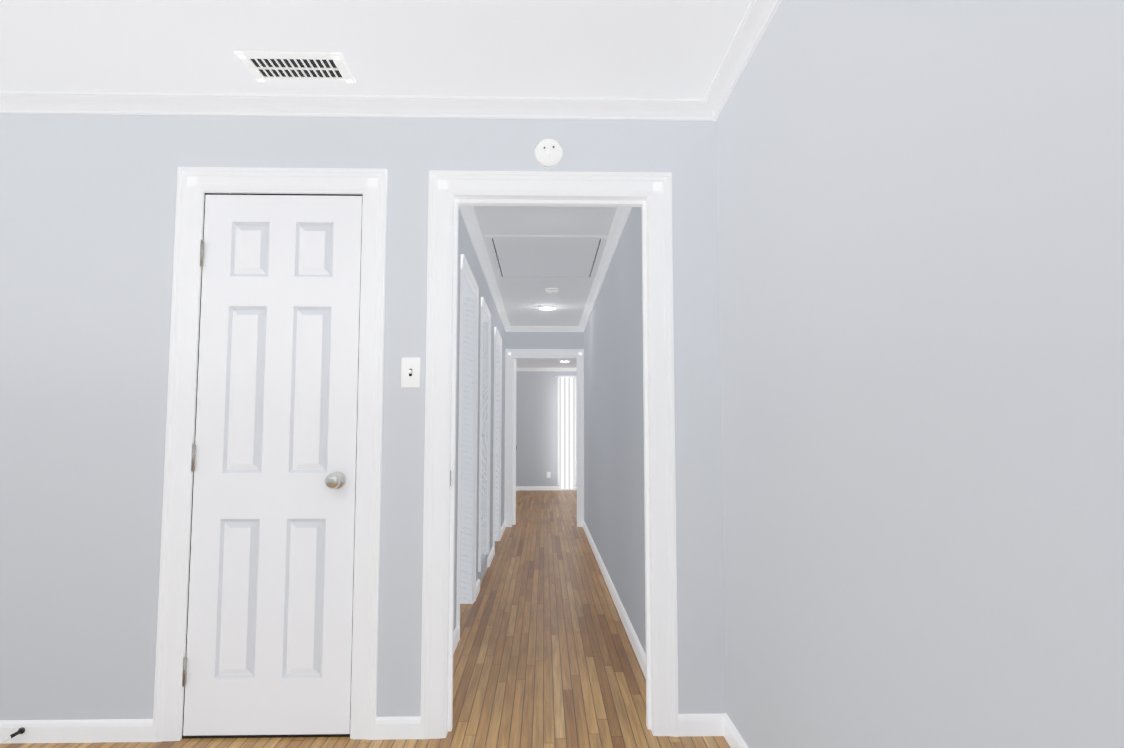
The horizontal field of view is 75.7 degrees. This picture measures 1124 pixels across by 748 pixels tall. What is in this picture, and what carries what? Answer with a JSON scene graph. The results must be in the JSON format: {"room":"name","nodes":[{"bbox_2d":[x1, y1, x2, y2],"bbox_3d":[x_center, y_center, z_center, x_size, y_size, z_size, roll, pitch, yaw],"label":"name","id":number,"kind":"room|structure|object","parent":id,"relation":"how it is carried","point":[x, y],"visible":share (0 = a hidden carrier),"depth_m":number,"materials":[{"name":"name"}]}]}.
{"room":"empty bedroom","nodes":[
{"label":"empty bedroom","id":0,"kind":"room"},
{"bbox_2d":[0,113,725,719],"bbox_3d":[-1.205,0.135,2.794,3.870,2.410,0.120,0,-5,-1],"label":"wall","id":1,"kind":"structure","parent":0,"point":[86,237],"depth_m":2.75,"materials":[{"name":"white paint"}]},
{"bbox_2d":[0,719,152,743],"bbox_3d":[-2.290,1.291,2.604,1.635,0.074,0.016,0,-5,-1],"label":"baseboard","id":2,"kind":"structure","parent":1,"relation":"attached to","point":[94,731],"depth_m":2.61,"materials":[{"name":"white paint"}]},
{"bbox_2d":[3,727,24,741],"bbox_3d":[-1.943,1.280,2.561,0.022,0.022,0.088,0,-5,-1],"label":"door stop","id":3,"kind":"object","parent":2,"relation":"attached to","point":[21,730],"visible":0.96,"depth_m":2.57,"materials":[{"name":"black metal"}]},
{"bbox_2d":[152,167,386,741],"bbox_3d":[-1.082,0.273,2.777,0.798,2.133,0.138,0,-5,-1],"label":"trim","id":4,"kind":"structure","parent":1,"relation":"attached to","point":[196,186],"depth_m":2.72,"materials":[{"name":"white paint"}]},
{"bbox_2d":[182,195,361,735],"bbox_3d":[-1.084,0.311,2.710,0.610,2.021,0.108,0,-5,-1],"label":"closet door","id":5,"kind":"structure","parent":1,"relation":"in","point":[270,606],"depth_m":2.73,"materials":[{"name":"white paint"}]},
{"bbox_2d":[0,91,715,120],"bbox_3d":[-1.263,-1.042,2.801,3.750,0.062,0.058,0,-5,-1],"label":"crown molding","id":6,"kind":"structure","parent":1,"relation":"attached to","point":[29,102],"depth_m":2.81,"materials":[{"name":"white paint"}]},
{"bbox_2d":[401,358,419,386],"bbox_3d":[-0.577,-0.006,2.751,0.070,0.114,0.020,0,-5,-1],"label":"light switch","id":7,"kind":"object","parent":1,"relation":"attached to","point":[410,374],"visible":1,"depth_m":2.75,"materials":[{"name":"white plastic"}]},
{"bbox_2d":[534,139,562,167],"bbox_3d":[-0.052,-0.866,2.828,0.112,0.112,0.033,0,-5,-1],"label":"smoke detector","id":8,"kind":"object","parent":1,"relation":"attached to","point":[548,153],"visible":1,"depth_m":2.82,"materials":[{"name":"white plastic"}]},
{"bbox_2d":[420,171,678,738],"bbox_3d":[-0.046,0.278,2.811,0.945,2.128,0.156,0,-5,-1],"label":"door frame","id":9,"kind":"structure","parent":1,"relation":"attached to","point":[451,192],"depth_m":2.76,"materials":[{"name":"white paint"}]},
{"bbox_2d":[0,490,729,747],"bbox_3d":[-0.793,1.707,6.835,5.400,0.060,15.030,0,-5,-1],"label":"floor","id":10,"kind":"structure","parent":0,"point":[544,647],"depth_m":3.49,"materials":[{"name":"brown wood"}]},
{"bbox_2d":[0,0,750,367],"bbox_3d":[-0.793,-0.764,7.039,5.400,0.080,15.030,0,-5,-1],"label":"ceiling","id":11,"kind":"structure","parent":0,"point":[674,49],"depth_m":2.46,"materials":[{"name":"white paint"}]},
{"bbox_2d":[234,51,355,83],"bbox_3d":[-0.942,-1.088,2.575,0.360,0.008,0.206,0,-5,-1],"label":"ceiling vent","id":12,"kind":"object","parent":11,"relation":"in","point":[299,67],"visible":1,"depth_m":2.57,"materials":[{"name":"white plastic"}]},
{"bbox_2d":[485,235,607,278],"bbox_3d":[-0.117,-0.853,5.402,0.810,0.012,1.300,0,-5,-1],"label":"attic hatch","id":13,"kind":"structure","parent":11,"relation":"attached to","point":[546,256],"depth_m":5.26,"materials":[{"name":"white paint"}]},
{"bbox_2d":[538,305,555,309],"bbox_3d":[-0.152,-0.680,7.444,0.190,0.022,0.190,0,-5,-1],"label":"recessed light","id":14,"kind":"object","parent":11,"relation":"in","point":[546,307],"visible":1,"depth_m":7.39,"materials":[{"name":"white glass"}]},
{"bbox_2d":[545,288,558,292],"bbox_3d":[-0.090,-0.748,6.528,0.120,0.036,0.120,0,-5,-1],"label":"smoke detector","id":15,"kind":"object","parent":11,"relation":"attached to","point":[551,290],"visible":1,"depth_m":6.49,"materials":[{"name":"white plastic"}]},
{"bbox_2d":[454,209,505,629],"bbox_3d":[-0.676,0.387,5.848,0.120,2.410,5.980,0,-5,-1],"label":"wall","id":16,"kind":"structure","parent":0,"point":[466,247],"depth_m":5.28,"materials":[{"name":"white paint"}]},
{"bbox_2d":[416,627,458,729],"bbox_3d":[-0.536,1.352,3.346,0.040,0.074,1.105,0,-5,-1],"label":"baseboard","id":17,"kind":"structure","parent":16,"relation":"attached to","point":[456,632],"depth_m":3.69,"materials":[{"name":"white paint"}]},
{"bbox_2d":[456,254,479,640],"bbox_3d":[-0.632,0.419,4.442,0.138,2.115,0.930,0,-5,-1],"label":"door frame","id":18,"kind":"structure","parent":16,"relation":"attached to","point":[466,274],"depth_m":4.79,"materials":[{"name":"white paint"}]},
{"bbox_2d":[476,579,479,597],"bbox_3d":[-0.589,1.489,5.001,0.016,0.074,0.360,0,-5,-1],"label":"baseboard","id":19,"kind":"structure","parent":16,"relation":"attached to","point":[478,581],"depth_m":5.04,"materials":[{"name":"white paint"}]},
{"bbox_2d":[481,312,487,553],"bbox_3d":[-0.832,0.543,5.681,0.439,2.070,0.720,0,-5,-1],"label":"door","id":20,"kind":"structure","parent":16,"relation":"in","point":[484,486],"depth_m":6.01,"materials":[{"name":"white paint"}]},
{"bbox_2d":[480,297,490,571],"bbox_3d":[-0.603,0.459,5.693,0.018,2.000,0.820,0,-5,-1],"label":"door frame","id":21,"kind":"structure","parent":16,"relation":"attached to","point":[484,308],"depth_m":5.97,"materials":[{"name":"white paint"}]},
{"bbox_2d":[459,206,511,331],"bbox_3d":[-0.585,-0.787,5.897,0.058,0.062,5.880,0,-5,-1],"label":"crown molding","id":22,"kind":"structure","parent":16,"relation":"attached to","point":[467,212],"depth_m":5.22,"materials":[{"name":"white paint"}]},
{"bbox_2d":[487,547,493,566],"bbox_3d":[-0.622,1.599,6.342,0.016,0.074,0.630,0,-5,-1],"label":"baseboard","id":23,"kind":"structure","parent":16,"relation":"attached to","point":[491,555],"depth_m":6.22,"materials":[{"name":"white paint"}]},
{"bbox_2d":[493,327,501,554],"bbox_3d":[-0.700,0.647,7.200,0.138,2.115,0.930,0,-5,-1],"label":"door frame","id":24,"kind":"structure","parent":16,"relation":"attached to","point":[497,337],"depth_m":7.54,"materials":[{"name":"white paint"}]},
{"bbox_2d":[501,521,505,536],"bbox_3d":[-0.666,1.745,8.107,0.016,0.074,1.055,0,-5,-1],"label":"baseboard","id":25,"kind":"structure","parent":16,"relation":"attached to","point":[503,527],"depth_m":8.15,"materials":[{"name":"white paint"}]},
{"bbox_2d":[506,332,583,496],"bbox_3d":[-0.213,0.629,8.790,1.190,2.410,0.100,0,-5,-1],"label":"wall","id":26,"kind":"structure","parent":0,"point":[544,340],"depth_m":8.83,"materials":[{"name":"white paint"}]},
{"bbox_2d":[504,349,583,526],"bbox_3d":[-0.208,0.767,8.770,0.964,2.132,0.118,0,-5,-1],"label":"door frame","id":27,"kind":"structure","parent":26,"relation":"attached to","point":[509,353],"depth_m":8.74,"materials":[{"name":"white paint"}]},
{"bbox_2d":[512,359,516,524],"bbox_3d":[-0.633,0.847,9.198,0.127,2.018,0.759,0,-5,-1],"label":"room door","id":28,"kind":"structure","parent":27,"relation":"in","point":[514,448],"depth_m":8.82,"materials":[{"name":"white paint"}]},
{"bbox_2d":[512,326,575,331],"bbox_3d":[-0.211,-0.547,8.808,0.810,0.062,0.058,0,-5,-1],"label":"crown molding","id":29,"kind":"structure","parent":26,"relation":"attached to","point":[514,328],"depth_m":8.81,"materials":[{"name":"white paint"}]},
{"bbox_2d":[516,371,576,486],"bbox_3d":[-0.861,1.089,14.367,4.890,2.410,0.120,0,-5,-1],"label":"wall","id":30,"kind":"structure","parent":0,"point":[537,426],"depth_m":14.30,"materials":[{"name":"white paint"}]},
{"bbox_2d":[516,486,576,489],"bbox_3d":[-0.850,2.247,14.204,4.910,0.074,0.016,0,-5,-1],"label":"baseboard","id":31,"kind":"structure","parent":30,"relation":"attached to","point":[528,487],"depth_m":14.21,"materials":[{"name":"white paint"}]},
{"bbox_2d":[516,368,576,370],"bbox_3d":[-0.849,-0.088,14.375,4.910,0.062,0.058,0,-5,-1],"label":"crown molding","id":32,"kind":"structure","parent":30,"relation":"attached to","point":[517,369],"depth_m":14.39,"materials":[{"name":"white paint"}]},
{"bbox_2d":[555,376,576,488],"bbox_3d":[0.101,1.143,14.292,0.470,2.230,0.068,0,-5,-1],"label":"vertical blinds","id":33,"kind":"object","parent":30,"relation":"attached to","point":[566,432],"visible":0.88,"depth_m":14.27,"materials":[{"name":"white plastic"}]},
{"bbox_2d":[583,207,645,654],"bbox_3d":[0.394,0.389,5.874,0.120,2.410,5.980,0,-5,-1],"label":"wall","id":34,"kind":"structure","parent":0,"point":[613,440],"depth_m":4.59,"materials":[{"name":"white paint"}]},
{"bbox_2d":[576,207,631,331],"bbox_3d":[0.306,-0.785,5.919,0.058,0.062,5.880,0,-5,-1],"label":"crown molding","id":35,"kind":"structure","parent":34,"relation":"attached to","point":[622,213],"depth_m":5.25,"materials":[{"name":"white paint"}]},
{"bbox_2d":[583,521,645,678],"bbox_3d":[0.327,1.549,5.737,0.016,0.074,5.860,0,-5,-1],"label":"baseboard","id":36,"kind":"structure","parent":34,"relation":"attached to","point":[640,654],"depth_m":4.36,"materials":[{"name":"white paint"}]},
{"bbox_2d":[716,0,1123,747],"bbox_3d":[0.710,0.003,1.192,0.120,2.410,3.190,0,-5,-1],"label":"wall","id":37,"kind":"structure","parent":0,"point":[920,236],"depth_m":1.29,"materials":[{"name":"white paint"}]},
{"bbox_2d":[716,714,748,747],"bbox_3d":[0.642,1.168,1.109,0.016,0.074,3.160,0,-5,-1],"label":"baseboard","id":38,"kind":"structure","parent":37,"relation":"attached to","point":[725,727],"depth_m":2.60,"materials":[{"name":"white paint"}]},
{"bbox_2d":[700,0,781,119],"bbox_3d":[0.621,-1.168,1.281,0.058,0.062,3.060,0,-5,-1],"label":"crown molding","id":39,"kind":"structure","parent":37,"relation":"attached to","point":[756,20],"depth_m":2.43,"materials":[{"name":"white paint"}]}
]}

